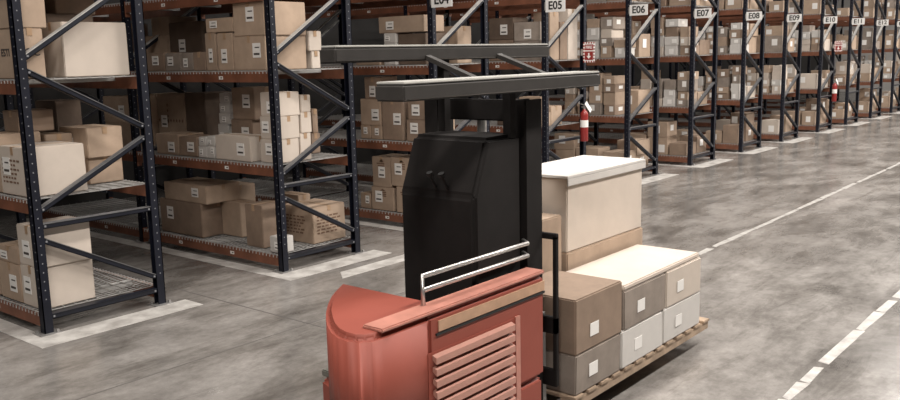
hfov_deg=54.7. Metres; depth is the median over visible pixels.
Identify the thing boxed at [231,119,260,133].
cardboard box
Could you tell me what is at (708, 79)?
cardboard box
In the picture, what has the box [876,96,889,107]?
cardboard box
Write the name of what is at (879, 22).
sign
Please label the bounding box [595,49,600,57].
cardboard box
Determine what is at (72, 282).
cardboard box
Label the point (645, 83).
cardboard box
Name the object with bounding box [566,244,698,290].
lid
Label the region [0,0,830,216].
wall
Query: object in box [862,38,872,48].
cardboard box
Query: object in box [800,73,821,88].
cardboard box
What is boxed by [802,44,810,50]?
cardboard box
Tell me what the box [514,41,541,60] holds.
cardboard box
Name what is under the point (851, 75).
cardboard box
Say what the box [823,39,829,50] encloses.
cardboard box
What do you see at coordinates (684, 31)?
cardboard box
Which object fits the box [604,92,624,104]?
cardboard box
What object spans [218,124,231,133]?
cardboard box
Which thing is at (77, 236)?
cardboard box
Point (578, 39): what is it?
cardboard box
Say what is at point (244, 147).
cardboard box
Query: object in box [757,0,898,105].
rack
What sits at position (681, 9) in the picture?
rack
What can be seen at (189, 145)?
cardboard box
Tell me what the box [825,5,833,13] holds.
cardboard box
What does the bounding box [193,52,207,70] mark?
cardboard box
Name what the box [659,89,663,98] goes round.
cardboard box
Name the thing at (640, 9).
sign
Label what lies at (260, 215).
cardboard box
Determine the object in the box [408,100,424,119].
cardboard box
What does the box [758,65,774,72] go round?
cardboard box
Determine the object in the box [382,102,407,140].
cardboard box
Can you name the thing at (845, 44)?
cardboard box
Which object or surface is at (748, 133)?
cardboard box
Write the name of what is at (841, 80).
cardboard box
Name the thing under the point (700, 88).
cardboard box
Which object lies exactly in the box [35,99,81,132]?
cardboard box
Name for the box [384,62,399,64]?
cardboard box
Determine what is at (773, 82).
cardboard box
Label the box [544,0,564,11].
sign
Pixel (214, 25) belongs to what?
cardboard box
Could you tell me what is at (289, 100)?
cardboard box
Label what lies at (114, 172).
cardboard box
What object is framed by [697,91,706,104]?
cardboard box
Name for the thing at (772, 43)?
cardboard box
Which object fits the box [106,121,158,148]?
cardboard box
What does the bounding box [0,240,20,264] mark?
cardboard box
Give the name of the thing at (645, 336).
cardboard box
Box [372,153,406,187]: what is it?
cardboard box
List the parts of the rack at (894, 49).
post, post, post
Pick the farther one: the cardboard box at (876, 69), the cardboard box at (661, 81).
the cardboard box at (876, 69)
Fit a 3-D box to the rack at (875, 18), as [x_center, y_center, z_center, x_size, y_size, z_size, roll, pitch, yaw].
[11.182,-4.947,28.626,5.560,4.300,1.250,6,12,39]
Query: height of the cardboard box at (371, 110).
0.352 m
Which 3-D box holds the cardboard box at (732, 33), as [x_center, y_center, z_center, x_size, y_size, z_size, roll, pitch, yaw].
[6.249,-3.587,18.805,0.274,0.184,0.436,6,12,39]
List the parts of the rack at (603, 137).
post, post, post, post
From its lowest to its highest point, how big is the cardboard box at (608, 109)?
0.176 m
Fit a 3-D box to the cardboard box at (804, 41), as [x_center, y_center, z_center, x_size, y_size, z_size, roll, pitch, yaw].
[9.454,-4.177,22.987,0.230,0.139,0.435,6,12,39]
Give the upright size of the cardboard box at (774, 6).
0.244 m
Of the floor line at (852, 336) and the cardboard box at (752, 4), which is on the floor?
the floor line at (852, 336)
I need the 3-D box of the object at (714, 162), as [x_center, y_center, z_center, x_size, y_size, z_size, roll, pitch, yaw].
[2.955,-0.981,19.046,6.060,0.002,1.510,6,12,39]
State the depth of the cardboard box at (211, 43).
9.55 m
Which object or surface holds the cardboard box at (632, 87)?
on the rack at (681, 9)
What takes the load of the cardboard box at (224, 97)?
on the cardboard box at (224, 107)
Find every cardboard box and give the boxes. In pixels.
[0,0,45,28]
[0,28,45,78]
[0,131,40,192]
[0,141,87,196]
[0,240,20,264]
[0,259,23,302]
[3,108,53,132]
[16,215,91,266]
[20,259,95,307]
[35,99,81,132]
[40,132,72,141]
[42,22,129,76]
[44,0,94,14]
[45,14,92,22]
[59,124,122,158]
[85,156,123,183]
[103,95,157,122]
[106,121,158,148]
[131,24,147,51]
[145,35,170,52]
[147,52,184,70]
[151,16,195,35]
[156,92,189,132]
[156,131,203,154]
[160,197,222,237]
[164,177,239,204]
[165,53,182,70]
[169,21,206,52]
[179,134,210,156]
[181,53,194,70]
[184,91,230,134]
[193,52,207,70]
[199,135,214,145]
[199,146,207,157]
[205,33,219,70]
[206,17,233,32]
[207,136,215,145]
[207,146,216,158]
[215,133,261,161]
[217,33,234,70]
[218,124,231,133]
[219,92,231,102]
[219,103,232,112]
[219,113,233,123]
[221,199,255,236]
[230,180,255,200]
[231,86,268,119]
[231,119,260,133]
[233,1,305,36]
[233,35,306,69]
[245,200,276,247]
[260,91,299,116]
[260,115,298,139]
[260,138,298,162]
[270,234,293,252]
[285,191,309,203]
[285,198,345,243]
[298,112,311,132]
[299,95,309,111]
[299,133,311,159]
[305,31,320,50]
[306,51,319,68]
[310,109,317,132]
[310,133,319,153]
[356,62,384,65]
[360,98,382,125]
[361,125,371,138]
[361,190,371,208]
[364,76,396,98]
[371,125,382,139]
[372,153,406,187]
[372,186,396,211]
[379,15,443,33]
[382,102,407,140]
[384,33,410,42]
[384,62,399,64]
[391,154,409,186]
[397,186,402,212]
[398,33,444,64]
[407,119,424,140]
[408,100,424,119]
[436,26,471,62]
[489,17,527,39]
[489,40,514,60]
[514,21,540,40]
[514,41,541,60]
[519,96,541,105]
[533,12,558,59]
[542,169,641,252]
[542,213,561,272]
[542,270,621,355]
[546,333,619,395]
[549,105,561,125]
[554,132,579,149]
[556,149,575,158]
[558,9,576,59]
[558,22,566,59]
[561,227,641,271]
[565,88,577,93]
[565,94,577,101]
[565,102,577,113]
[576,145,609,155]
[577,14,594,21]
[577,29,586,37]
[577,38,587,47]
[577,48,579,57]
[578,91,589,98]
[587,0,606,2]
[587,19,600,27]
[587,28,600,39]
[588,40,600,48]
[588,103,603,114]
[589,84,603,92]
[589,93,603,102]
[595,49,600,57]
[599,73,611,83]
[600,38,624,45]
[601,17,624,29]
[601,29,622,37]
[601,46,614,57]
[603,83,624,91]
[603,149,635,157]
[604,75,624,83]
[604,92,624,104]
[604,104,624,114]
[614,40,635,47]
[615,47,634,57]
[617,138,649,154]
[619,311,661,368]
[621,273,664,330]
[623,34,649,56]
[623,132,647,138]
[624,21,640,29]
[624,30,638,33]
[631,86,640,88]
[631,89,649,113]
[636,154,647,164]
[641,70,660,78]
[641,78,660,88]
[648,120,676,136]
[648,136,676,154]
[651,17,671,27]
[651,28,665,35]
[651,36,664,46]
[651,47,664,55]
[652,0,668,5]
[653,79,669,89]
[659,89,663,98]
[659,98,662,105]
[661,291,699,343]
[663,97,677,105]
[664,37,679,44]
[664,79,677,89]
[664,90,677,97]
[664,257,700,307]
[665,19,687,26]
[665,27,679,36]
[665,45,679,55]
[669,0,699,5]
[669,141,695,155]
[677,79,697,90]
[677,99,696,106]
[677,129,699,140]
[678,71,698,79]
[678,90,696,99]
[680,27,697,36]
[680,37,698,45]
[680,45,698,55]
[680,134,705,152]
[697,86,705,90]
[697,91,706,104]
[698,31,706,38]
[698,40,709,54]
[698,76,705,85]
[700,0,710,5]
[705,66,720,74]
[706,26,722,32]
[706,75,717,82]
[706,130,722,142]
[707,32,712,38]
[707,90,716,98]
[711,0,724,9]
[716,119,729,129]
[717,77,731,86]
[717,87,730,92]
[717,93,730,98]
[718,27,730,36]
[718,37,730,45]
[718,46,729,53]
[718,69,731,76]
[722,124,743,143]
[725,0,748,8]
[729,29,748,38]
[730,38,747,44]
[730,44,748,53]
[730,112,753,126]
[731,23,748,29]
[731,83,745,91]
[731,91,745,99]
[732,66,746,74]
[732,75,745,83]
[744,126,753,140]
[745,86,754,97]
[746,81,757,87]
[747,67,757,72]
[747,73,756,80]
[748,24,757,35]
[748,36,756,52]
[749,0,757,9]
[756,35,759,52]
[757,73,771,78]
[757,86,771,93]
[758,1,768,11]
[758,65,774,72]
[758,79,771,85]
[761,119,779,133]
[764,35,787,51]
[765,26,788,35]
[769,1,788,11]
[770,114,791,131]
[771,80,785,85]
[771,110,788,114]
[772,71,786,79]
[772,85,786,93]
[773,65,786,71]
[782,22,795,28]
[786,64,796,76]
[786,79,793,91]
[787,38,794,51]
[787,110,803,124]
[789,2,799,11]
[792,30,797,37]
[799,106,805,110]
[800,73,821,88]
[801,111,815,124]
[802,32,811,38]
[802,39,810,44]
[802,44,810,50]
[803,0,820,13]
[803,25,814,31]
[806,98,826,113]
[811,30,819,37]
[811,37,819,43]
[811,44,818,50]
[811,70,829,80]
[820,114,825,123]
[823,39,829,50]
[824,29,829,38]
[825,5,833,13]
[828,76,845,84]
[830,34,843,41]
[832,8,849,15]
[832,109,844,118]
[835,74,854,83]
[835,102,851,116]
[836,61,854,73]
[837,35,856,49]
[842,42,847,49]
[844,30,858,36]
[853,8,859,15]
[854,101,868,112]
[855,64,871,72]
[855,73,870,80]
[859,88,876,100]
[860,0,874,8]
[862,28,873,37]
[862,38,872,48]
[863,8,874,17]
[864,60,871,63]
[868,54,885,59]
[872,101,875,110]
[874,68,877,79]
[876,41,879,48]
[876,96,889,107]
[877,35,893,47]
[878,0,883,10]
[882,30,897,35]
[882,91,895,98]
[883,67,891,72]
[883,73,891,77]
[884,60,891,66]
[886,8,895,18]
[887,0,895,8]
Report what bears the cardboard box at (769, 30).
on the cardboard box at (772, 43)
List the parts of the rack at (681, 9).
post, post, post, post, post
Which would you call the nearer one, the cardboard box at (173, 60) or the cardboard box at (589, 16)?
the cardboard box at (173, 60)
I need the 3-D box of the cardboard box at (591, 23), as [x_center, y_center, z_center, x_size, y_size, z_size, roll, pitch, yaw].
[2.598,-3.074,15.159,0.228,0.150,0.426,6,12,39]
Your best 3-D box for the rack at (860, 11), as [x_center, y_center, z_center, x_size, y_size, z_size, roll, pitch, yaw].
[9.517,-4.577,26.637,5.560,4.300,1.250,6,12,39]
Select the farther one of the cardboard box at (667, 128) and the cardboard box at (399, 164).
the cardboard box at (667, 128)
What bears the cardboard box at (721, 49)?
on the rack at (603, 137)
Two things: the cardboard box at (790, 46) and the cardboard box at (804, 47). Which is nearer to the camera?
the cardboard box at (790, 46)
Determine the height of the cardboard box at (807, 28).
0.166 m
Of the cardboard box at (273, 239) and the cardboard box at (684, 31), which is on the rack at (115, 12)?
the cardboard box at (273, 239)
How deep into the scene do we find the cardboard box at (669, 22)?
16.80 m
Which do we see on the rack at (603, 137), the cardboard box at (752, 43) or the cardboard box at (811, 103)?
the cardboard box at (752, 43)
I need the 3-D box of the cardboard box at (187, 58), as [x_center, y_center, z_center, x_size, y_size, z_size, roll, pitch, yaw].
[-2.889,-1.586,9.985,0.230,0.202,0.308,6,12,39]
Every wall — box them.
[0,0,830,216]
[828,0,899,91]
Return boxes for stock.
[133,0,899,128]
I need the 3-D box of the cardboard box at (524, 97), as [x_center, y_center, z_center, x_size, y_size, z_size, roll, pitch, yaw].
[1.274,-1.447,13.177,0.386,0.242,0.264,6,12,39]
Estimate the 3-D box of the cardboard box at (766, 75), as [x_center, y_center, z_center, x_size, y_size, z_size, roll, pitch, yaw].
[7.634,-3.009,21.064,0.274,0.150,0.412,6,12,39]
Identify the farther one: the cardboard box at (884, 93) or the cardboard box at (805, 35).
the cardboard box at (884, 93)
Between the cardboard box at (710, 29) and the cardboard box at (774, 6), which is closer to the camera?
the cardboard box at (710, 29)
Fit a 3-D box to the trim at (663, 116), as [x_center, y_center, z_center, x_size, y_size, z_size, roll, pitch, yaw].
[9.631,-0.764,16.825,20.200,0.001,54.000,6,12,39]
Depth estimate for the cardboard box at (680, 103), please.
16.89 m
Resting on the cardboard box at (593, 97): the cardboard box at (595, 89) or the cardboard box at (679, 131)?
the cardboard box at (595, 89)
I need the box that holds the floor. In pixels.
[0,92,899,399]
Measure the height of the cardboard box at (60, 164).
0.414 m
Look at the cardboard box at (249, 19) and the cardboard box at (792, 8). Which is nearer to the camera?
the cardboard box at (249, 19)
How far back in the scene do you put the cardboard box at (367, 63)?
11.52 m
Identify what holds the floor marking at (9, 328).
on the floor
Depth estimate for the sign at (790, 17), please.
20.20 m
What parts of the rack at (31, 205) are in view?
post, post, plate, post, plate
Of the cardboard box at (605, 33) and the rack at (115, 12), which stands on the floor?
the rack at (115, 12)
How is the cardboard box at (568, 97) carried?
on the cardboard box at (575, 110)
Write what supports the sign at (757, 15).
attached to the rack at (603, 137)
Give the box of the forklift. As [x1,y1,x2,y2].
[320,43,599,399]
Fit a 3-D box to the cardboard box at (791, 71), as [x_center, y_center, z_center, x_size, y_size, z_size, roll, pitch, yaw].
[9.134,-3.479,23.386,0.424,0.327,0.434,6,12,39]
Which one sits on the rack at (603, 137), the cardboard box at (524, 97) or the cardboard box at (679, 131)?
the cardboard box at (679, 131)
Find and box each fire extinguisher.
[579,101,591,141]
[831,78,837,101]
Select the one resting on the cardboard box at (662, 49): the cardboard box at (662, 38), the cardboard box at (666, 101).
the cardboard box at (662, 38)
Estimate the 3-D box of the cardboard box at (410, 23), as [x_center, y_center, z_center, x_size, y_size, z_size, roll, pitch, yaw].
[-0.502,-2.269,11.245,0.785,0.208,0.406,6,12,39]
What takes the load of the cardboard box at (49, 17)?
on the rack at (31, 205)
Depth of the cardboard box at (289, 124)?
9.27 m
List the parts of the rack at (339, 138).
post, post, post, post, post, post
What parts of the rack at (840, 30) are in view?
post, post, post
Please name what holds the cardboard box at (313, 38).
on the cardboard box at (312, 57)
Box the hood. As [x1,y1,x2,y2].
[326,284,428,399]
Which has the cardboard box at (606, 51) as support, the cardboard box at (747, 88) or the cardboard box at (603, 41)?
the cardboard box at (603, 41)
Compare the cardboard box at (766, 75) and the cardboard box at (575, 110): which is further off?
the cardboard box at (766, 75)
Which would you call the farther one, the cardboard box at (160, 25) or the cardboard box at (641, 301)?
the cardboard box at (160, 25)
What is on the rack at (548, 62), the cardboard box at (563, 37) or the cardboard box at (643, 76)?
the cardboard box at (563, 37)
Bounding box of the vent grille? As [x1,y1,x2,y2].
[428,318,515,399]
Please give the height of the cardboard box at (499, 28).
0.328 m
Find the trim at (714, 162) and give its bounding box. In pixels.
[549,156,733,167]
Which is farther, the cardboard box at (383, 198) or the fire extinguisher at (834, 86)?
the fire extinguisher at (834, 86)
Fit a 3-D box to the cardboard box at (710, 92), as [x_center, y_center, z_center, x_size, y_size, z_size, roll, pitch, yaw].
[5.848,-2.358,19.345,0.202,0.208,0.380,6,12,39]
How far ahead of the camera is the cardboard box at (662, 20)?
16.97 m
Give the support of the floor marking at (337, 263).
on the floor
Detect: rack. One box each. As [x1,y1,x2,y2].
[0,0,173,336]
[29,0,365,273]
[180,0,489,222]
[299,0,586,181]
[392,0,660,174]
[467,0,718,165]
[534,0,765,152]
[588,0,803,141]
[631,0,837,132]
[668,0,863,124]
[702,0,887,118]
[730,0,899,112]
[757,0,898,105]
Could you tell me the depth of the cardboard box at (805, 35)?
22.78 m
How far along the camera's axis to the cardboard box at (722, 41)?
18.87 m
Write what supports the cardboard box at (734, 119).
on the cardboard box at (748, 133)
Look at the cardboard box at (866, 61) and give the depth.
29.03 m
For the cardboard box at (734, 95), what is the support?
on the rack at (603, 137)
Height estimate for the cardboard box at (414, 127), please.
0.282 m
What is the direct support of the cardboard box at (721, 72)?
on the cardboard box at (721, 81)
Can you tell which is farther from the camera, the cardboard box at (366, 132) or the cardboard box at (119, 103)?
the cardboard box at (366, 132)
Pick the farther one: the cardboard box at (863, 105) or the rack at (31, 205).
the cardboard box at (863, 105)
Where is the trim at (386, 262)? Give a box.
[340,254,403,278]
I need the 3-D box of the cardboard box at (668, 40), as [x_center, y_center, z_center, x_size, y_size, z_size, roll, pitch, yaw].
[4.408,-3.107,16.998,0.287,0.159,0.405,6,12,39]
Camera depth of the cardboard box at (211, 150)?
9.81 m
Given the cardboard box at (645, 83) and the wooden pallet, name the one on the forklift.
the wooden pallet
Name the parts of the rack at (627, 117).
post, post, post, post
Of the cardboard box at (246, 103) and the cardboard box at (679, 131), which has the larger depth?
the cardboard box at (679, 131)
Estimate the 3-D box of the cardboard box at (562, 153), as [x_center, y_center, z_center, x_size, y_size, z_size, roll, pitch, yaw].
[2.204,-0.783,15.902,0.398,0.320,0.401,6,12,39]
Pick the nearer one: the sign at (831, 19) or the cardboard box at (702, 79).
the cardboard box at (702, 79)
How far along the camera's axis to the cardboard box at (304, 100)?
9.40 m
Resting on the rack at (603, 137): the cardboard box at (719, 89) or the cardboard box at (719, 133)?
the cardboard box at (719, 133)
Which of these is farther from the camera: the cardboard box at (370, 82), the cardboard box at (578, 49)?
the cardboard box at (578, 49)
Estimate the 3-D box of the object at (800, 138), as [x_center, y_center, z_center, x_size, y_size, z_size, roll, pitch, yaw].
[6.209,-1.704,22.933,6.060,0.002,1.510,6,12,39]
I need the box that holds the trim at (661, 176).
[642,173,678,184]
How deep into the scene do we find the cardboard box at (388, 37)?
11.24 m
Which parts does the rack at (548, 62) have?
post, post, post, post, post, post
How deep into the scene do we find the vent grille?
4.35 m
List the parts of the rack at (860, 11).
post, post, post, post, post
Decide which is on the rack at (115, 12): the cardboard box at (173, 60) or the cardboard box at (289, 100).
the cardboard box at (173, 60)
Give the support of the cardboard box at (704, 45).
on the rack at (681, 9)
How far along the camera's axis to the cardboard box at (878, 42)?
27.16 m
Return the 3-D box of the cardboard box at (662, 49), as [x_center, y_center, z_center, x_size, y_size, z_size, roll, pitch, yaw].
[4.188,-2.945,17.221,0.260,0.180,0.414,6,12,39]
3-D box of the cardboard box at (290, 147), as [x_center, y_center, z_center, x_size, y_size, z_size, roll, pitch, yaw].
[-1.833,-0.540,9.372,0.305,0.252,0.297,6,12,39]
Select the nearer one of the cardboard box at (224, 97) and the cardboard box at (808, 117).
the cardboard box at (224, 97)
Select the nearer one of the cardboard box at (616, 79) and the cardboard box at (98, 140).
the cardboard box at (98, 140)
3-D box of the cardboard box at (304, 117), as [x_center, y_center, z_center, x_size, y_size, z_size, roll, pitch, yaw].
[-1.678,-0.856,9.542,0.305,0.228,0.158,6,12,39]
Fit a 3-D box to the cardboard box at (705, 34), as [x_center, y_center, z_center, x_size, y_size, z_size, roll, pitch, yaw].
[5.610,-3.661,19.289,0.235,0.165,0.386,6,12,39]
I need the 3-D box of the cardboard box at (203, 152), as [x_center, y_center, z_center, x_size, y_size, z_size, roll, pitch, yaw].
[-2.745,-0.567,10.020,0.159,0.133,0.255,6,12,39]
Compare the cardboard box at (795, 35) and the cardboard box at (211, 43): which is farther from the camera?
the cardboard box at (795, 35)
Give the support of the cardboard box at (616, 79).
on the cardboard box at (606, 87)
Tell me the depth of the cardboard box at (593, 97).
15.16 m
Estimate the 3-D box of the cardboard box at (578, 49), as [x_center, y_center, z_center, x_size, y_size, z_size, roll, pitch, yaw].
[2.368,-2.606,15.435,0.214,0.182,0.412,6,12,39]
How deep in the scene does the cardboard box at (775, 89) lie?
20.76 m
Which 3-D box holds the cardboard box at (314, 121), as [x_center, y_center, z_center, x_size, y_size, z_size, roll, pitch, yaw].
[-1.758,-0.939,10.259,0.505,0.280,0.096,6,12,39]
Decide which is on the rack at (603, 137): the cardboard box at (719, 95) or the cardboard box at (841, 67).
the cardboard box at (719, 95)
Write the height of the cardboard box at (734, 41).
0.136 m
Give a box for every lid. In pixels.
[542,155,645,186]
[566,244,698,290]
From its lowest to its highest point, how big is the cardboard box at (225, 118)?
0.129 m
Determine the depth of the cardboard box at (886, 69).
28.69 m
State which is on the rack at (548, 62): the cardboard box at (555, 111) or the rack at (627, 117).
the cardboard box at (555, 111)
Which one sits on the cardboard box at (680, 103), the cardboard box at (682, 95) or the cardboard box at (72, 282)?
the cardboard box at (682, 95)
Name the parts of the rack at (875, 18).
post, post, post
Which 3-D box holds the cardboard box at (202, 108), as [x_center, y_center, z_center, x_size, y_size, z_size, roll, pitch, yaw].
[-2.941,-0.984,10.801,0.421,0.708,0.503,6,12,39]
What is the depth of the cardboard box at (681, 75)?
16.82 m
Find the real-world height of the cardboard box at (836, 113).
0.244 m
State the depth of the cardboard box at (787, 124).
21.39 m
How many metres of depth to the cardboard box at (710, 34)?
19.01 m
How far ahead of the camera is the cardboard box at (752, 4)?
19.01 m
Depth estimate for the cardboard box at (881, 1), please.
28.62 m
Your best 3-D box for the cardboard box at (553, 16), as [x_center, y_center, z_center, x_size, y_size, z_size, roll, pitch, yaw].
[1.452,-2.473,13.154,0.305,0.712,0.252,6,12,39]
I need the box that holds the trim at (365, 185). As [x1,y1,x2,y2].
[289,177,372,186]
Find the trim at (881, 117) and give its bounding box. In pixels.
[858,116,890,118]
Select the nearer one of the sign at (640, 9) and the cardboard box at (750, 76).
the sign at (640, 9)
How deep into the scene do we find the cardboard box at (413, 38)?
11.07 m
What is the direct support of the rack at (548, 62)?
on the floor
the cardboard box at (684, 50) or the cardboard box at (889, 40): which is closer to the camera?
the cardboard box at (684, 50)
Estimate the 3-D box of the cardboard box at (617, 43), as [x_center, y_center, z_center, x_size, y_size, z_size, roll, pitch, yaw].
[2.993,-2.675,14.895,0.215,0.133,0.390,6,12,39]
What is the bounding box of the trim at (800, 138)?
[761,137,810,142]
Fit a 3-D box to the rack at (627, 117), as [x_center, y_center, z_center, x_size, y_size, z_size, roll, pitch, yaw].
[1.257,-2.741,16.768,5.560,4.300,1.250,6,12,39]
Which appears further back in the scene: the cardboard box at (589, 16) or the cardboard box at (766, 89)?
the cardboard box at (766, 89)
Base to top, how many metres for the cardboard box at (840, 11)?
0.220 m
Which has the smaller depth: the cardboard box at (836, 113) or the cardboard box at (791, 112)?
the cardboard box at (791, 112)
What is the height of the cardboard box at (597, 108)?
0.204 m
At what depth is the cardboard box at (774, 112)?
23.59 m
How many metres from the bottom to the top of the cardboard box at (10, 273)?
0.344 m
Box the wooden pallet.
[546,317,708,399]
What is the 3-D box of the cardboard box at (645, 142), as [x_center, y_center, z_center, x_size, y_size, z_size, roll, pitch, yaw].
[3.314,-0.969,15.707,0.402,0.260,0.486,6,12,39]
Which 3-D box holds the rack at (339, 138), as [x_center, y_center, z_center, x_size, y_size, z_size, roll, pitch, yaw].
[-1.959,-2.026,12.927,5.560,4.300,1.250,6,12,39]
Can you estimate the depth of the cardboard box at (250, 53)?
9.20 m
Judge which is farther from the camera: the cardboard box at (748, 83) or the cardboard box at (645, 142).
the cardboard box at (748, 83)
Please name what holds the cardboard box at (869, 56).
on the rack at (840, 30)
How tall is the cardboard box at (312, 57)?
0.190 m
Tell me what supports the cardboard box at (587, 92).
on the cardboard box
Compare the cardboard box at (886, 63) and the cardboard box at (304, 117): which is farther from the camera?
the cardboard box at (886, 63)
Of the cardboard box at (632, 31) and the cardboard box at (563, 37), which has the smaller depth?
the cardboard box at (563, 37)
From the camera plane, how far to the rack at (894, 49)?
28.92 m
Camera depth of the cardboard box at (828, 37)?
23.18 m
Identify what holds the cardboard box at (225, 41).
on the rack at (115, 12)
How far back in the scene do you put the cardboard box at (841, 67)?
25.25 m
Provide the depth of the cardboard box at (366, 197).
11.95 m
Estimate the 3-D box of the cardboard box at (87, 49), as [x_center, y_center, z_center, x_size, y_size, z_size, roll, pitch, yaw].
[-3.219,-1.325,7.669,0.405,0.464,0.596,6,12,39]
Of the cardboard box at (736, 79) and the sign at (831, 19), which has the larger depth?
the sign at (831, 19)
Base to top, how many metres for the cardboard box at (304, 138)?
0.294 m
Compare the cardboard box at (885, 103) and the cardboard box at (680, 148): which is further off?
the cardboard box at (885, 103)
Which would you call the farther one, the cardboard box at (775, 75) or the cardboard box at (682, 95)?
the cardboard box at (775, 75)
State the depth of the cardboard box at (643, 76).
17.32 m
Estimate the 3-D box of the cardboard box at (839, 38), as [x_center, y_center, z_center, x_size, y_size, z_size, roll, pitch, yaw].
[11.521,-4.569,25.269,0.420,0.403,0.432,6,12,39]
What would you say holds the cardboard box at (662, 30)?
on the cardboard box at (662, 38)
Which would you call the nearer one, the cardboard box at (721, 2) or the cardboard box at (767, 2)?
the cardboard box at (721, 2)
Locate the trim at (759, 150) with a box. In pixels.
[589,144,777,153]
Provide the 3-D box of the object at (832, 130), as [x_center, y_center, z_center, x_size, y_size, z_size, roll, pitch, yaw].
[7.962,-2.094,25.028,6.060,0.002,1.510,6,12,39]
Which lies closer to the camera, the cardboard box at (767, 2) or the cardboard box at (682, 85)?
the cardboard box at (682, 85)
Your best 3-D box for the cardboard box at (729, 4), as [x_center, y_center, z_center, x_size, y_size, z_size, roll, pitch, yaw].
[6.176,-4.235,18.720,0.370,0.253,0.387,6,12,39]
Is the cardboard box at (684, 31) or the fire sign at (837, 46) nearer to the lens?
the cardboard box at (684, 31)
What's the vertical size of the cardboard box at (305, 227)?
0.412 m
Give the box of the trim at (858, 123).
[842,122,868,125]
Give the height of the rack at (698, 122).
4.300 m
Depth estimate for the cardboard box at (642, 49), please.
15.22 m
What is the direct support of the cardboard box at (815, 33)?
on the cardboard box at (816, 40)
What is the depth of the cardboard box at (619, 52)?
14.77 m
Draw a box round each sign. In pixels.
[430,0,451,7]
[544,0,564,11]
[581,42,594,61]
[628,4,647,15]
[693,8,711,17]
[745,11,761,20]
[786,14,801,21]
[823,16,836,23]
[833,41,842,51]
[851,18,864,24]
[876,19,888,25]
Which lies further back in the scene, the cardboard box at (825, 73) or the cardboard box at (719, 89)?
the cardboard box at (825, 73)
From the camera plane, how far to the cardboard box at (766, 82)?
20.90 m
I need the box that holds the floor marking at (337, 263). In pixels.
[26,218,389,280]
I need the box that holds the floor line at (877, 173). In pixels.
[698,162,899,254]
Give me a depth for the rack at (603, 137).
19.23 m
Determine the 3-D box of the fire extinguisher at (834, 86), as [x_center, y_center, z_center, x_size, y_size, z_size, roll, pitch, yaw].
[10.349,-2.966,23.414,0.151,0.624,0.301,6,12,39]
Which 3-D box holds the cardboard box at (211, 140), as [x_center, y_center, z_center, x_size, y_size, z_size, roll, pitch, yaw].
[-2.615,-0.675,9.890,0.146,0.102,0.255,6,12,39]
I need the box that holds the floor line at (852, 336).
[778,290,899,399]
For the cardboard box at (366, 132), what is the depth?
11.76 m
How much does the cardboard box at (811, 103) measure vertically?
0.415 m
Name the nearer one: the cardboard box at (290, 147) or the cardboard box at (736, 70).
the cardboard box at (290, 147)
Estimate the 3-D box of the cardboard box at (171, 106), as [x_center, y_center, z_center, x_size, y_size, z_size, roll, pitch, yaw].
[-3.364,-1.018,11.114,0.602,0.692,0.458,6,12,39]
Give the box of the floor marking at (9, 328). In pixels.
[0,299,202,347]
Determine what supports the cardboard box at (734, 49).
on the rack at (603, 137)
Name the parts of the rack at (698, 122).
post, post, post, post, post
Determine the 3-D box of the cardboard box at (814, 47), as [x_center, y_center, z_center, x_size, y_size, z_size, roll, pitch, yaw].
[9.647,-4.011,22.873,0.174,0.175,0.463,6,12,39]
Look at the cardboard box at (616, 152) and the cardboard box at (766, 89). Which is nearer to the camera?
the cardboard box at (616, 152)
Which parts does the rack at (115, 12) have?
post, post, post, post, post, plate, post, plate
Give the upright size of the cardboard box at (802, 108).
0.292 m
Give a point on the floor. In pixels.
(777, 297)
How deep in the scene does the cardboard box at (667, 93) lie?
17.02 m
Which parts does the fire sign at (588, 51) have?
red panel, red panel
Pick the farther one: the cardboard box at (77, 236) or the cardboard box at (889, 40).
the cardboard box at (889, 40)
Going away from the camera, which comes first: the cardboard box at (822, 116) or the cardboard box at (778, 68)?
the cardboard box at (778, 68)
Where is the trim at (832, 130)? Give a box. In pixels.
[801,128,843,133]
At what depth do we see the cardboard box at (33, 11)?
7.06 m
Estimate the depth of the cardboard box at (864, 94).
27.39 m
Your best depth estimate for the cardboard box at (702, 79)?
19.31 m
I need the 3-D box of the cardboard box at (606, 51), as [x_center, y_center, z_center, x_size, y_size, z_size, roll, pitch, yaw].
[2.819,-2.570,15.098,0.204,0.200,0.476,6,12,39]
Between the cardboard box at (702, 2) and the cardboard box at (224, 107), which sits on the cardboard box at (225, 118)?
the cardboard box at (224, 107)
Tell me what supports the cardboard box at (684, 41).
on the cardboard box at (684, 50)
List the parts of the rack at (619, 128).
post, post, post, post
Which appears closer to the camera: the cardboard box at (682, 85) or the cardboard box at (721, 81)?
the cardboard box at (682, 85)
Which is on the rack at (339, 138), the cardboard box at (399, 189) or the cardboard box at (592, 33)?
the cardboard box at (399, 189)
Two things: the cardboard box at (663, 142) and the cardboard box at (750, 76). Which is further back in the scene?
the cardboard box at (750, 76)
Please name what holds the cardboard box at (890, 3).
on the cardboard box at (891, 11)
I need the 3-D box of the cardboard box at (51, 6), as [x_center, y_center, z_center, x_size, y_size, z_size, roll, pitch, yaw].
[-3.520,-1.784,7.968,0.364,0.180,0.381,6,12,39]
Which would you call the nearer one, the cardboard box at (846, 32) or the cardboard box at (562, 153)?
the cardboard box at (562, 153)
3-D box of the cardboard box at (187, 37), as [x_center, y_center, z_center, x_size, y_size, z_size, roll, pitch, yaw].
[-3.043,-1.884,10.658,0.677,0.575,0.458,6,12,39]

